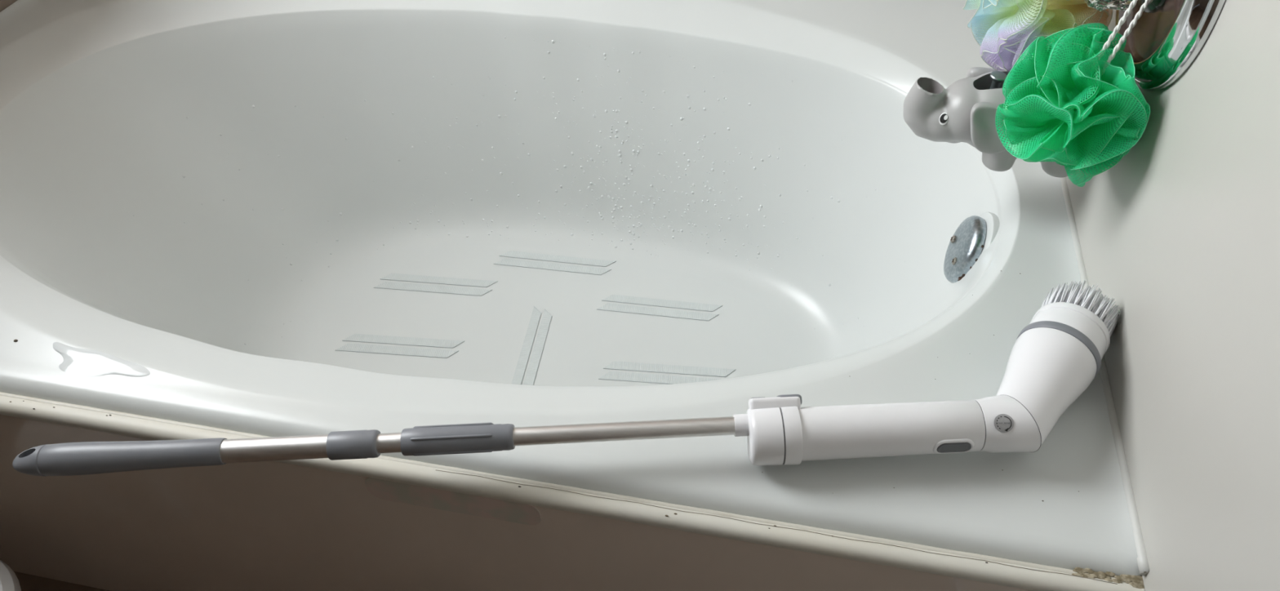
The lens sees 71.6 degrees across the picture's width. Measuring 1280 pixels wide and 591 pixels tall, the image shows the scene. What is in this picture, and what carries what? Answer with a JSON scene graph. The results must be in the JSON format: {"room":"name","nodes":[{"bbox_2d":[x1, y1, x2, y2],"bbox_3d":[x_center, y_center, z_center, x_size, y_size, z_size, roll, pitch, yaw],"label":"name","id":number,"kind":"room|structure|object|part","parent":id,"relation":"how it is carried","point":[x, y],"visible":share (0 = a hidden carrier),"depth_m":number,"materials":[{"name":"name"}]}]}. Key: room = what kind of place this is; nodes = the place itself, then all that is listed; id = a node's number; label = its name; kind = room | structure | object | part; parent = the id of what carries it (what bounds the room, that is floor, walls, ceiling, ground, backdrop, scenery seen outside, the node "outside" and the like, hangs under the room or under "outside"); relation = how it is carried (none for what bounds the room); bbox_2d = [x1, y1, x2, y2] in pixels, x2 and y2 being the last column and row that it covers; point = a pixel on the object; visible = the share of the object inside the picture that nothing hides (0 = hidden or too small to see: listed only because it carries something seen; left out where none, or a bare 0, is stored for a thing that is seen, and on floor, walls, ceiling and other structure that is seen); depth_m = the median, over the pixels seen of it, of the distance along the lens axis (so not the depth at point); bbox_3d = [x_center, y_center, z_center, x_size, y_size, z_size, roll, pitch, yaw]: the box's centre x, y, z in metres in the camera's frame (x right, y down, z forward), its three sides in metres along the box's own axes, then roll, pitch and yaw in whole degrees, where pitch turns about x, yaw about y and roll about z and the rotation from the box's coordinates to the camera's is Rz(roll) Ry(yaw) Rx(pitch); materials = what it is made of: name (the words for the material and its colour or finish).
{"room":"bathroom","nodes":[
{"label":"bathroom","id":0,"kind":"room"},
{"bbox_2d":[0,0,17,11],"bbox_3d":[-1.390,-0.344,0.215,0.380,2.360,2.515,7,46,9],"label":"wall","id":1,"kind":"structure","parent":0,"point":[4,4],"depth_m":1.39,"materials":[{"name":"beige paint"}]},
{"bbox_2d":[13,571,107,590],"bbox_3d":[-0.514,0.970,0.585,1.550,0.060,1.550,7,46,9],"label":"floor","id":2,"kind":"structure","parent":0,"point":[27,582],"depth_m":1.15,"materials":[{"name":"brown wood"}]},
{"bbox_2d":[0,560,21,590],"bbox_3d":[-0.740,0.409,0.970,0.192,0.199,0.192,7,46,9],"label":"stool","id":3,"kind":"object","parent":2,"relation":"on","point":[9,581],"visible":1,"depth_m":0.95,"materials":[{"name":"plastic"}]},
{"bbox_2d":[0,0,1149,590],"bbox_3d":[-0.266,-0.068,1.276,1.554,0.418,0.984,7,46,9],"label":"bathtub","id":4,"kind":"object","parent":2,"relation":"on","point":[528,328],"visible":0.88,"depth_m":1.27,"materials":[{"name":"white ceramic"}]},
{"bbox_2d":[53,342,150,377],"bbox_3d":[-0.531,0.068,0.864,0.122,0.001,0.034,10,46,12],"label":"puddle","id":5,"kind":"object","parent":4,"relation":"on","point":[77,362],"visible":1,"depth_m":0.86,"materials":[{"name":"clear liquid"}]},
{"bbox_2d":[133,36,905,344],"bbox_3d":[-0.191,-0.074,1.289,1.116,0.300,0.642,7,46,9],"label":"water droplets","id":6,"kind":"object","parent":4,"relation":"in","point":[553,41],"visible":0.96,"depth_m":1.46},
{"bbox_2d":[9,270,1079,563],"bbox_3d":[-0.147,0.125,0.798,1.228,0.008,0.342,-5,45,-3],"label":"dirt specks","id":7,"kind":"object","parent":4,"relation":"on","point":[15,340],"visible":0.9,"depth_m":0.83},
{"bbox_2d":[12,280,1119,476],"bbox_3d":[-0.034,0.116,0.745,0.968,0.076,0.155,-8,45,-6],"label":"scrub brush","id":8,"kind":"object","parent":4,"relation":"on","point":[1054,359],"visible":1,"depth_m":0.74,"materials":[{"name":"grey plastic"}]},
{"bbox_2d":[733,413,748,436],"bbox_3d":[0.088,0.110,0.753,0.016,0.019,0.019,-3,45,-1],"label":"socket","id":9,"kind":"object","parent":8,"relation":"attached to","point":[740,421],"depth_m":0.75,"materials":[{"name":"white plastic"}]},
{"bbox_3d":[-0.371,0.136,0.810,1.550,0.015,0.015,7,46,9],"label":"apron trim","id":10,"kind":"part","parent":4,"relation":"part of","materials":[{"name":"white plastic"}]},
{"bbox_3d":[0.387,-0.055,1.063,0.033,0.082,0.085,7,46,9],"label":"overflow plate","id":11,"kind":"part","parent":4,"relation":"part of","materials":[{"name":"silver metal"}]},
{"bbox_2d":[1035,0,1279,590],"bbox_3d":[0.343,-0.120,-0.066,0.060,2.360,2.515,7,46,9],"label":"wall","id":12,"kind":"structure","parent":0,"point":[1182,233],"depth_m":0.65,"materials":[{"name":"white paint"}]},
{"bbox_2d":[902,66,1102,177],"bbox_3d":[0.397,-0.189,0.940,0.231,0.090,0.099,7,46,9],"label":"elephant figurine","id":13,"kind":"object","parent":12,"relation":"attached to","point":[965,111],"visible":0.51,"depth_m":0.93,"materials":[{"name":"grey plastic"}]},
{"bbox_2d":[1084,0,1225,91],"bbox_3d":[0.435,-0.296,0.769,0.069,0.227,0.227,7,46,9],"label":"shower caddy","id":14,"kind":"object","parent":12,"relation":"attached to","point":[1168,36],"visible":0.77,"depth_m":0.75,"materials":[{"name":"silver metal"}]},
{"bbox_2d":[963,0,1112,71],"bbox_3d":[0.407,-0.299,0.896,0.140,0.170,0.149,7,46,9],"label":"loofah","id":15,"kind":"object","parent":14,"relation":"hanging from","point":[1002,42],"visible":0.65,"depth_m":0.89,"materials":[{"name":"plastic"}]},
{"bbox_2d":[995,0,1151,186],"bbox_3d":[0.398,-0.198,0.805,0.122,0.195,0.135,13,47,15],"label":"loofah","id":16,"kind":"object","parent":14,"relation":"hanging from","point":[1108,116],"visible":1,"depth_m":0.80,"materials":[{"name":"plastic"}]},
{"bbox_3d":[0.417,-0.236,0.770,0.042,0.092,0.005,-22,49,-19],"label":"hanging cord","id":17,"kind":"part","parent":16,"relation":"part of","materials":[{"name":"fabric"}]},
{"bbox_3d":[0.424,-0.232,0.766,0.042,0.092,0.005,-22,49,-19],"label":"hanging cord","id":18,"kind":"part","parent":16,"relation":"part of","materials":[{"name":"fabric"}]},
{"bbox_3d":[0.423,-0.283,0.793,0.038,0.055,0.054,7,46,9],"label":"knob","id":19,"kind":"part","parent":14,"relation":"part of","materials":[{"name":"plastic"}]},
{"bbox_3d":[0.454,-0.293,0.766,0.004,0.181,0.181,7,46,9],"label":"plate","id":20,"kind":"part","parent":14,"relation":"part of","materials":[{"name":"silver metal"}]}
]}

